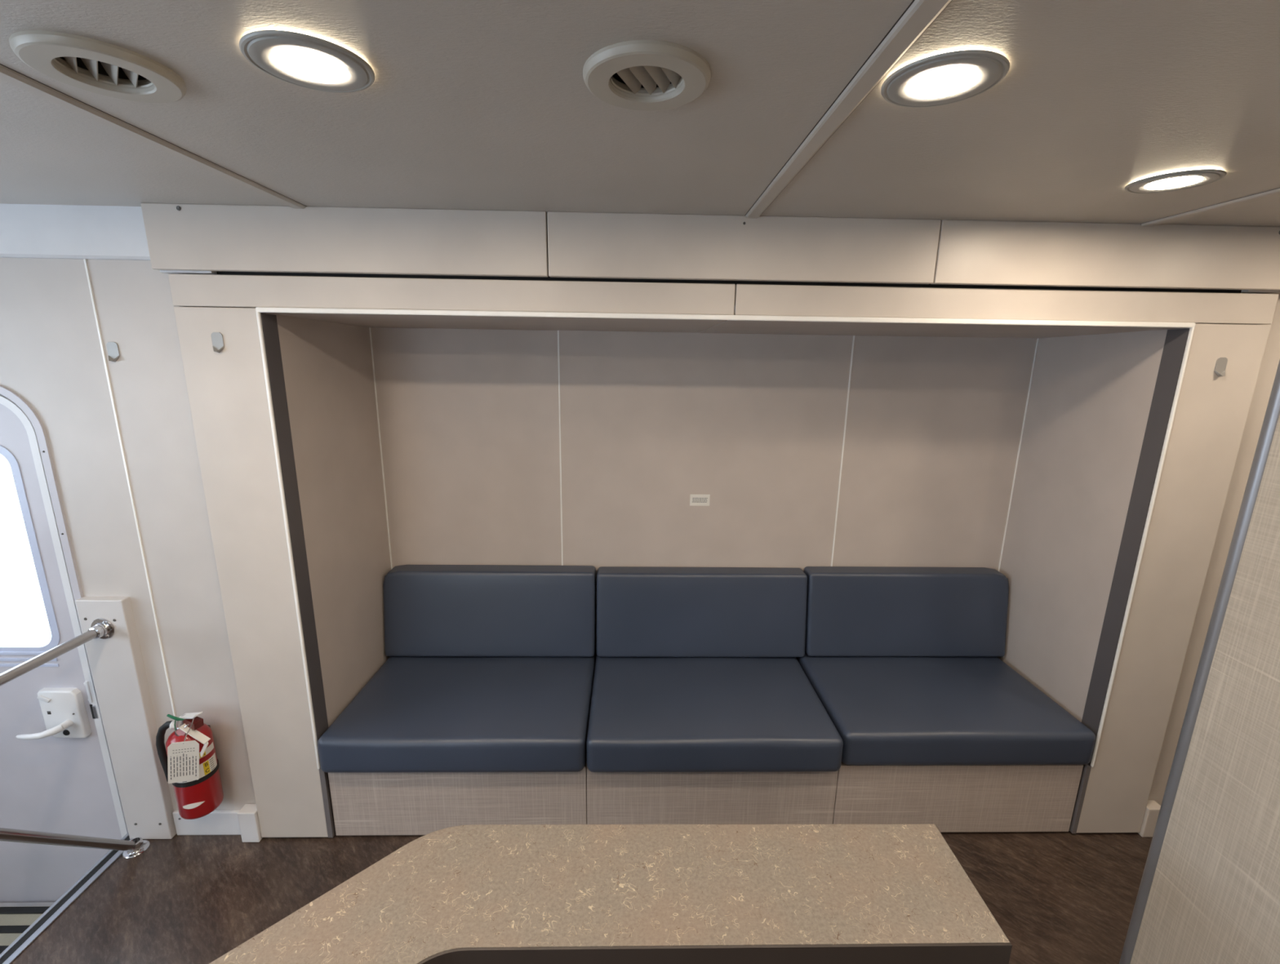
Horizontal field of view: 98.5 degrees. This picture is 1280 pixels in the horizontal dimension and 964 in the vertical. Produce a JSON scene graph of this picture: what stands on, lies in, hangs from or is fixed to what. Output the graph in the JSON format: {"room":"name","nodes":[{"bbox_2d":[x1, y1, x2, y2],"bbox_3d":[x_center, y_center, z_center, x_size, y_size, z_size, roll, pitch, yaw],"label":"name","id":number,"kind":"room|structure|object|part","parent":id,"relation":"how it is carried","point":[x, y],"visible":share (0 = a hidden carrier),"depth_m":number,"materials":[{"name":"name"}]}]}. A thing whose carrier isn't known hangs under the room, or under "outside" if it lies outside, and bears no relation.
{"room":"mobile clinic interior","nodes":[
{"label":"mobile clinic interior","id":0,"kind":"room"},
{"bbox_2d":[0,257,256,811],"bbox_3d":[-2.136,0.454,1.813,2.022,2.510,0.050,1,13,-1],"label":"wall","id":1,"kind":"structure","parent":0,"point":[51,353],"depth_m":1.68,"materials":[{"name":"white laminate"}]},
{"bbox_2d":[0,385,128,902],"bbox_3d":[-2.139,0.673,1.817,0.687,1.986,0.114,1,13,-1],"label":"door","id":2,"kind":"structure","parent":1,"relation":"in","point":[57,775],"depth_m":1.87,"materials":[{"name":"metal"}]},
{"bbox_3d":[-2.154,0.584,1.818,0.450,0.055,0.007,1,13,-1],"label":"window sill","id":3,"kind":"part","parent":2,"relation":"part of","materials":[{"name":"white metal"}]},
{"bbox_3d":[-1.974,0.825,1.818,0.152,0.039,0.049,-4,14,-19],"label":"lever handle","id":4,"kind":"part","parent":2,"relation":"part of","materials":[{"name":"white plastic"}]},
{"bbox_3d":[-1.941,0.780,1.859,0.128,0.180,0.023,1,13,-1],"label":"lock plate","id":5,"kind":"part","parent":2,"relation":"part of","materials":[{"name":"white plastic"}]},
{"bbox_3d":[-1.839,0.776,1.863,0.010,0.048,0.006,1,13,-1],"label":"latch plate","id":6,"kind":"part","parent":2,"relation":"part of","materials":[{"name":"metal"}]},
{"bbox_2d":[0,204,150,260],"bbox_3d":[-2.222,-0.697,1.512,1.815,0.135,0.021,1,13,-1],"label":"board","id":7,"kind":"object","parent":1,"relation":"attached to","point":[26,230],"depth_m":1.52,"materials":[{"name":"white laminate"}]},
{"bbox_2d":[106,342,119,362],"bbox_3d":[-1.535,-0.377,1.601,0.031,0.057,0.017,1,13,-1],"label":"wall hook","id":8,"kind":"object","parent":1,"relation":"attached to","point":[113,348],"visible":1,"depth_m":1.60,"materials":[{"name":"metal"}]},
{"bbox_2d":[75,595,176,839],"bbox_3d":[-1.725,0.816,1.864,0.146,0.912,0.037,1,13,-1],"label":"board","id":9,"kind":"object","parent":1,"relation":"attached to","point":[116,663],"visible":1,"depth_m":1.84,"materials":[{"name":"metal"}]},
{"bbox_2d":[0,617,115,685],"bbox_3d":[-1.736,0.935,1.480,0.072,0.852,0.773,1,13,1],"label":"handrail","id":10,"kind":"object","parent":9,"relation":"attached to","point":[100,628],"visible":1,"depth_m":1.64,"materials":[{"name":"silver metal"}]},
{"bbox_2d":[83,258,177,728],"bbox_3d":[-1.574,0.267,1.755,0.005,1.835,0.005,1,13,-1],"label":"strip","id":11,"kind":"object","parent":1,"relation":"attached to","point":[84,260],"visible":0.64,"depth_m":1.69,"materials":[{"name":"white plastic"}]},
{"bbox_2d":[155,711,223,819],"bbox_3d":[-1.479,0.926,1.816,0.160,0.377,0.141,13,17,42],"label":"fire extinguisher","id":12,"kind":"object","parent":1,"relation":"attached to","point":[195,799],"visible":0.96,"depth_m":1.80,"materials":[{"name":"red metal"}]},
{"bbox_2d":[167,718,199,783],"bbox_3d":[-1.454,0.866,1.751,0.096,0.214,0.032,-8,16,-34],"label":"tag","id":13,"kind":"object","parent":12,"relation":"hanging from","point":[183,757],"visible":1,"depth_m":1.75,"materials":[{"name":"paper"}]},
{"bbox_2d":[170,753,196,779],"bbox_3d":[-1.457,0.906,1.759,0.066,0.094,0.002,5,17,-26],"label":"print","id":14,"kind":"object","parent":13,"relation":"attached to","point":[183,753],"depth_m":1.76},
{"bbox_3d":[-1.458,0.756,1.787,0.087,0.032,0.030,5,14,18],"label":"squeeze lever","id":15,"kind":"part","parent":12,"relation":"part of","materials":[{"name":"white plastic"}]},
{"bbox_3d":[-1.451,0.778,1.790,0.057,0.031,0.028,5,14,18],"label":"carry handle","id":16,"kind":"part","parent":12,"relation":"part of","materials":[{"name":"red metal"}]},
{"bbox_3d":[-1.429,0.942,1.818,0.001,0.045,0.017,5,14,18],"label":"yellow panel","id":17,"kind":"part","parent":12,"relation":"part of","materials":[{"name":"yellow paper"}]},
{"bbox_2d":[172,809,240,835],"bbox_3d":[-1.371,1.216,1.969,0.565,0.096,0.017,1,13,-1],"label":"baseboard","id":18,"kind":"structure","parent":1,"relation":"attached to","point":[218,822],"depth_m":1.96,"materials":[{"name":"white laminate"}]},
{"bbox_2d":[173,306,328,837],"bbox_3d":[-1.212,0.380,1.772,0.234,1.798,0.035,1,13,-1],"label":"surround panel","id":19,"kind":"object","parent":1,"relation":"attached to","point":[227,392],"visible":0.78,"depth_m":1.72,"materials":[{"name":"beige laminate"}]},
{"bbox_2d":[211,332,224,352],"bbox_3d":[-1.205,-0.396,1.568,0.031,0.057,0.017,1,13,-1],"label":"wall hook","id":20,"kind":"object","parent":19,"relation":"attached to","point":[217,340],"visible":1,"depth_m":1.57,"materials":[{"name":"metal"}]},
{"bbox_2d":[168,273,735,315],"bbox_3d":[-0.522,-0.534,1.578,1.586,0.086,0.035,1,13,-1],"label":"surround panel","id":21,"kind":"object","parent":1,"relation":"attached to","point":[214,291],"visible":0.86,"depth_m":1.56,"materials":[{"name":"beige laminate"}]},
{"bbox_2d":[160,270,217,275],"bbox_3d":[-1.262,-0.592,1.547,0.142,0.014,0.036,1,13,-1],"label":"bracket","id":22,"kind":"object","parent":21,"relation":"attached to","point":[171,272],"visible":0.48,"depth_m":1.53,"materials":[{"name":"white metal"}]},
{"bbox_2d":[255,306,1195,328],"bbox_3d":[0.272,-0.473,1.587,2.710,0.014,0.010,1,13,-1],"label":"trim","id":23,"kind":"structure","parent":1,"relation":"attached to","point":[260,309],"depth_m":1.58,"materials":[{"name":"white plastic"}]},
{"bbox_2d":[261,312,391,727],"bbox_3d":[-1.108,0.311,2.087,0.030,1.805,0.648,1,13,-1],"label":"wall","id":24,"kind":"structure","parent":0,"point":[327,366],"depth_m":2.00,"materials":[{"name":"beige laminate"}]},
{"bbox_2d":[256,311,320,768],"bbox_3d":[-1.089,0.250,1.723,0.009,1.502,0.010,1,13,-1],"label":"trim","id":25,"kind":"structure","parent":24,"relation":"attached to","point":[258,314],"depth_m":1.70,"materials":[{"name":"white plastic"}]},
{"bbox_2d":[260,313,328,741],"bbox_3d":[-1.089,0.384,1.793,0.006,1.784,0.066,1,13,-1],"label":"strip","id":26,"kind":"object","parent":24,"relation":"attached to","point":[269,324],"visible":0.79,"depth_m":1.73,"materials":[{"name":"plastic"}]},
{"bbox_2d":[140,203,548,277],"bbox_3d":[-0.794,-0.659,1.509,1.076,0.166,0.029,1,13,-1],"label":"panel","id":27,"kind":"object","parent":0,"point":[180,237],"visible":0.98,"depth_m":1.50,"materials":[{"name":"beige laminate"}]},
{"bbox_2d":[265,312,726,333],"bbox_3d":[-0.431,-0.560,1.903,1.356,0.039,0.648,1,13,-1],"label":"soffit","id":28,"kind":"object","parent":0,"point":[362,320],"visible":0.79,"depth_m":1.83,"materials":[{"name":"beige laminate"}]},
{"bbox_2d":[10,830,1152,963],"bbox_3d":[-0.206,1.608,0.655,5.850,0.050,2.870,1,13,-1],"label":"floor","id":29,"kind":"structure","parent":0,"point":[1057,897],"depth_m":1.78,"materials":[{"name":"brown wood"}]},
{"bbox_2d":[0,832,133,963],"bbox_3d":[-1.798,1.351,1.621,0.054,0.036,0.734,1,13,-1],"label":"nosing","id":30,"kind":"structure","parent":29,"relation":"attached to","point":[19,945],"depth_m":1.70,"materials":[{"name":"metal"}]},
{"bbox_2d":[0,827,150,858],"bbox_3d":[-1.734,0.972,1.532,0.072,0.758,0.677,1,13,-1],"label":"handrail","id":31,"kind":"object","parent":29,"relation":"on","point":[132,848],"visible":1,"depth_m":1.69,"materials":[{"name":"silver metal"}]},
{"bbox_3d":[-1.738,0.970,1.515,0.032,0.748,0.646,1,13,0],"label":"rail","id":32,"kind":"part","parent":31,"relation":"part of","materials":[{"name":"silver metal"}]},
{"bbox_2d":[237,804,262,842],"bbox_3d":[-1.372,1.207,1.952,0.061,0.122,0.044,1,13,-1],"label":"block","id":33,"kind":"object","parent":29,"relation":"on","point":[248,820],"visible":0.8,"depth_m":1.93,"materials":[{"name":"white laminate"}]},
{"bbox_2d":[208,823,1012,963],"bbox_3d":[-0.179,1.115,0.997,1.634,0.760,0.530,-4,14,-19],"label":"countertop","id":34,"kind":"structure","parent":29,"relation":"on","point":[467,894],"depth_m":0.96,"materials":[{"name":"stone"}]},
{"bbox_2d":[319,757,1091,837],"bbox_3d":[0.241,1.063,2.276,2.705,0.292,0.658,1,13,-1],"label":"storage bench","id":35,"kind":"object","parent":29,"relation":"on","point":[952,797],"visible":0.5,"depth_m":1.96,"materials":[{"name":"laminate"}]},
{"bbox_3d":[-1.096,1.120,1.934,0.018,0.287,0.020,1,13,-1],"label":"trim","id":36,"kind":"part","parent":35,"relation":"part of","materials":[{"name":"grey metal"}]},
{"bbox_2d":[317,648,595,772],"bbox_3d":[-0.642,0.850,2.190,0.898,0.139,0.701,1,13,-1],"label":"seat cushion","id":37,"kind":"object","parent":35,"relation":"on","point":[415,713],"visible":0.82,"depth_m":1.96,"materials":[{"name":"blue leather"}]},
{"bbox_2d":[382,564,595,657],"bbox_3d":[-0.646,0.559,2.404,0.900,0.370,0.154,1,13,-1],"label":"cushion","id":38,"kind":"object","parent":37,"relation":"on","point":[513,611],"visible":1,"depth_m":2.35,"materials":[{"name":"blue leather"}]},
{"bbox_3d":[-0.636,1.123,1.950,0.890,0.284,0.018,1,13,-1],"label":"panel","id":39,"kind":"part","parent":35,"relation":"part of","materials":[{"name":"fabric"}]},
{"bbox_3d":[0.255,1.131,1.971,0.887,0.284,0.018,1,13,-1],"label":"panel","id":40,"kind":"part","parent":35,"relation":"part of","materials":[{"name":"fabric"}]},
{"bbox_2d":[586,655,843,772],"bbox_3d":[0.257,0.859,2.210,0.896,0.139,0.703,1,13,-1],"label":"seat cushion","id":41,"kind":"object","parent":35,"relation":"on","point":[647,714],"visible":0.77,"depth_m":1.98,"materials":[{"name":"blue leather"}]},
{"bbox_2d":[596,566,807,657],"bbox_3d":[0.267,0.569,2.425,0.912,0.366,0.154,1,13,-1],"label":"cushion","id":42,"kind":"object","parent":41,"relation":"on","point":[642,611],"visible":1,"depth_m":2.38,"materials":[{"name":"blue leather"}]},
{"bbox_2d":[795,651,1095,764],"bbox_3d":[1.153,0.859,2.241,0.910,0.140,0.679,1,13,-1],"label":"seat cushion","id":43,"kind":"object","parent":35,"relation":"on","point":[884,710],"visible":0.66,"depth_m":2.01,"materials":[{"name":"blue leather"}]},
{"bbox_2d":[804,566,1008,657],"bbox_3d":[1.172,0.572,2.445,0.886,0.369,0.154,1,13,-1],"label":"cushion","id":44,"kind":"object","parent":43,"relation":"on","point":[851,611],"visible":0.9,"depth_m":2.40,"materials":[{"name":"blue leather"}]},
{"bbox_3d":[1.139,1.140,1.992,0.876,0.284,0.018,1,13,-1],"label":"panel","id":45,"kind":"part","parent":35,"relation":"part of","materials":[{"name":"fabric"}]},
{"bbox_3d":[1.592,1.146,1.997,0.014,0.287,0.020,1,13,-1],"label":"trim","id":46,"kind":"part","parent":35,"relation":"part of","materials":[{"name":"grey metal"}]},
{"bbox_2d":[1137,800,1160,836],"bbox_3d":[1.869,1.238,2.028,0.060,0.122,0.044,1,13,-1],"label":"block","id":47,"kind":"object","parent":29,"relation":"on","point":[1153,807],"visible":0.56,"depth_m":2.01,"materials":[{"name":"beige laminate"}]},
{"bbox_2d":[0,0,1279,226],"bbox_3d":[-0.175,-0.464,0.183,5.850,0.060,2.870,1,13,-1],"label":"ceiling","id":48,"kind":"structure","parent":0,"point":[468,104],"depth_m":0.89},
{"bbox_2d":[8,30,186,103],"bbox_3d":[-0.739,-0.595,0.756,0.176,0.070,0.176,1,13,-1],"label":"ceiling vent","id":49,"kind":"object","parent":48,"relation":"in","point":[83,63],"visible":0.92,"depth_m":0.75,"materials":[{"name":"beige plastic"}]},
{"bbox_2d":[0,63,306,208],"bbox_3d":[-0.887,-0.428,0.127,0.040,0.009,2.775,1,13,-1],"label":"batten","id":50,"kind":"object","parent":48,"relation":"attached to","point":[7,74],"visible":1,"depth_m":0.96,"materials":[{"name":"white plastic"}]},
{"bbox_2d":[239,30,374,93],"bbox_3d":[-0.441,-0.559,0.738,0.156,0.008,0.156,1,13,-1],"label":"recessed light","id":51,"kind":"object","parent":48,"relation":"in","point":[304,60],"visible":1,"depth_m":0.72,"materials":[{"name":"white"}]},
{"bbox_2d":[582,40,711,111],"bbox_3d":[0.010,-0.585,0.757,0.176,0.070,0.176,1,13,-1],"label":"ceiling vent","id":52,"kind":"object","parent":48,"relation":"in","point":[641,75],"visible":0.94,"depth_m":0.75,"materials":[{"name":"beige plastic"}]},
{"bbox_2d":[216,220,1241,293],"bbox_3d":[0.289,-0.654,1.584,2.960,0.174,0.032,1,13,-1],"label":"seal","id":53,"kind":"object","parent":48,"relation":"attached to","point":[219,273],"visible":0.14,"depth_m":1.58,"materials":[{"name":"black rubber"}]},
{"bbox_2d":[546,211,941,284],"bbox_3d":[0.288,-0.649,1.534,1.082,0.166,0.029,1,13,-1],"label":"panel","id":54,"kind":"object","parent":48,"relation":"attached to","point":[582,245],"visible":1,"depth_m":1.52,"materials":[{"name":"beige laminate"}]},
{"bbox_2d":[745,0,952,218],"bbox_3d":[0.320,-0.416,0.155,0.042,0.009,2.776,1,13,-1],"label":"batten","id":55,"kind":"object","parent":48,"relation":"attached to","point":[919,15],"visible":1,"depth_m":0.77,"materials":[{"name":"white plastic"}]},
{"bbox_2d":[880,49,1009,107],"bbox_3d":[0.416,-0.551,0.758,0.156,0.008,0.156,1,13,-1],"label":"recessed light","id":56,"kind":"object","parent":48,"relation":"in","point":[944,78],"visible":1,"depth_m":0.74,"materials":[{"name":"white plastic"}]},
{"bbox_2d":[1124,168,1226,193],"bbox_3d":[1.124,-0.633,1.162,0.156,0.008,0.156,1,13,-1],"label":"recessed light","id":57,"kind":"object","parent":48,"relation":"in","point":[1176,180],"visible":1,"depth_m":1.15,"materials":[{"name":"white"}]},
{"bbox_2d":[1141,187,1279,226],"bbox_3d":[1.441,-0.406,0.182,0.045,0.009,2.775,1,13,-1],"label":"batten","id":58,"kind":"object","parent":48,"relation":"attached to","point":[1273,193],"visible":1,"depth_m":1.34,"materials":[{"name":"white plastic"}]},
{"bbox_2d":[370,327,1036,655],"bbox_3d":[0.265,0.238,2.453,2.790,1.825,0.040,1,13,-1],"label":"wall","id":59,"kind":"structure","parent":0,"point":[468,419],"depth_m":2.34,"materials":[{"name":"beige laminate"}]},
{"bbox_2d":[368,327,392,569],"bbox_3d":[-1.091,0.101,2.371,0.005,1.479,0.004,1,13,-1],"label":"strip","id":60,"kind":"object","parent":59,"relation":"attached to","point":[369,327],"visible":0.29,"depth_m":2.31,"materials":[{"name":"white plastic"}]},
{"bbox_2d":[557,330,563,565],"bbox_3d":[-0.341,0.108,2.389,0.006,1.479,0.004,1,13,-1],"label":"strip","id":61,"kind":"object","parent":59,"relation":"attached to","point":[557,331],"visible":0.64,"depth_m":2.33,"materials":[{"name":"white plastic"}]},
{"bbox_2d":[689,494,710,506],"bbox_3d":[0.260,0.079,2.395,0.086,0.051,0.002,1,13,-1],"label":"label","id":62,"kind":"object","parent":59,"relation":"attached to","point":[695,500],"visible":1,"depth_m":2.39,"materials":[{"name":"paper"}]},
{"bbox_2d":[692,497,707,502],"bbox_3d":[0.260,0.079,2.394,0.068,0.021,0.001,1,13,-1],"label":"print","id":63,"kind":"object","parent":62,"relation":"attached to","point":[694,500],"depth_m":2.39},
{"bbox_2d":[831,335,854,566],"bbox_3d":[0.864,0.120,2.417,0.006,1.479,0.004,1,13,-1],"label":"strip","id":64,"kind":"object","parent":59,"relation":"attached to","point":[853,341],"visible":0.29,"depth_m":2.35,"materials":[{"name":"white plastic"}]},
{"bbox_2d":[997,338,1039,571],"bbox_3d":[1.629,0.127,2.435,0.005,1.479,0.004,1,13,-1],"label":"strip","id":65,"kind":"object","parent":59,"relation":"attached to","point":[1037,344],"visible":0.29,"depth_m":2.38,"materials":[{"name":"white plastic"}]},
{"bbox_2d":[699,310,1208,338],"bbox_3d":[0.965,-0.545,1.936,1.431,0.040,0.648,1,13,-1],"label":"trim","id":66,"kind":"structure","parent":0,"point":[728,326],"depth_m":1.85,"materials":[{"name":"beige laminate"}]},
{"bbox_2d":[998,323,1197,722],"bbox_3d":[1.635,0.338,2.151,0.030,1.805,0.650,1,13,2],"label":"wall","id":67,"kind":"structure","parent":0,"point":[1091,396],"depth_m":2.07,"materials":[{"name":"beige laminate"}]},
{"bbox_2d":[1081,328,1189,765],"bbox_3d":[1.608,0.410,1.856,0.006,1.784,0.066,1,13,-1],"label":"strip","id":68,"kind":"object","parent":67,"relation":"attached to","point":[1175,340],"visible":0.79,"depth_m":1.79,"materials":[{"name":"plastic"}]},
{"bbox_2d":[1090,327,1195,767],"bbox_3d":[1.612,0.276,1.786,0.008,1.502,0.010,1,13,-1],"label":"trim","id":69,"kind":"structure","parent":67,"relation":"attached to","point":[1191,330],"depth_m":1.76,"materials":[{"name":"white plastic"}]},
{"bbox_2d":[1119,360,1279,963],"bbox_3d":[1.139,0.671,0.082,0.036,2.070,2.114,1,13,-1],"label":"wall partition","id":70,"kind":"structure","parent":0,"point":[1209,891],"depth_m":1.03,"materials":[{"name":"laminate"}]},
{"bbox_2d":[1147,293,1279,805],"bbox_3d":[2.159,0.280,1.864,1.090,2.070,0.050,1,13,-1],"label":"wall","id":71,"kind":"structure","parent":0,"point":[1271,357],"depth_m":1.82,"materials":[{"name":"beige laminate"}]},
{"bbox_2d":[733,284,1279,324],"bbox_3d":[1.069,-0.519,1.615,1.590,0.086,0.035,1,13,-1],"label":"surround panel","id":72,"kind":"object","parent":71,"relation":"attached to","point":[1242,308],"visible":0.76,"depth_m":1.60,"materials":[{"name":"beige laminate"}]},
{"bbox_2d":[1240,289,1279,293],"bbox_3d":[1.968,-0.561,1.623,0.400,0.014,0.036,1,13,-1],"label":"bracket","id":73,"kind":"object","parent":72,"relation":"attached to","point":[1242,291],"visible":0.45,"depth_m":1.61,"materials":[{"name":"grey metal"}]},
{"bbox_2d":[1076,324,1271,832],"bbox_3d":[1.730,0.408,1.841,0.240,1.798,0.035,1,13,-1],"label":"surround panel","id":74,"kind":"object","parent":71,"relation":"attached to","point":[1211,413],"visible":0.8,"depth_m":1.79,"materials":[{"name":"beige laminate"}]},
{"bbox_2d":[1213,357,1227,377],"bbox_3d":[1.737,-0.342,1.643,0.031,0.057,0.017,1,13,-1],"label":"wall hook","id":75,"kind":"object","parent":74,"relation":"attached to","point":[1221,362],"visible":1,"depth_m":1.65,"materials":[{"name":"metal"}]},
{"bbox_3d":[-2.462,1.564,1.648,1.385,0.370,0.759,1,13,-1],"label":"floor","id":76,"kind":"structure","parent":0,"visible":0},
{"bbox_2d":[0,902,54,954],"bbox_3d":[-2.462,1.622,1.845,1.295,0.106,0.376,1,13,-1],"label":"step tread","id":77,"kind":"structure","parent":76,"relation":"on","point":[15,918],"depth_m":1.96,"materials":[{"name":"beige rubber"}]},
{"bbox_3d":[2.759,0.607,0.472,0.050,2.070,2.835,1,13,-1],"label":"wall","id":78,"kind":"structure","parent":0,"visible":0},
{"bbox_2d":[930,219,1279,290],"bbox_3d":[1.775,-0.635,1.569,1.886,0.166,0.029,1,13,-1],"label":"panel","id":79,"kind":"object","parent":78,"relation":"attached to","point":[970,252],"visible":0.86,"depth_m":1.55,"materials":[{"name":"beige laminate"}]}
]}

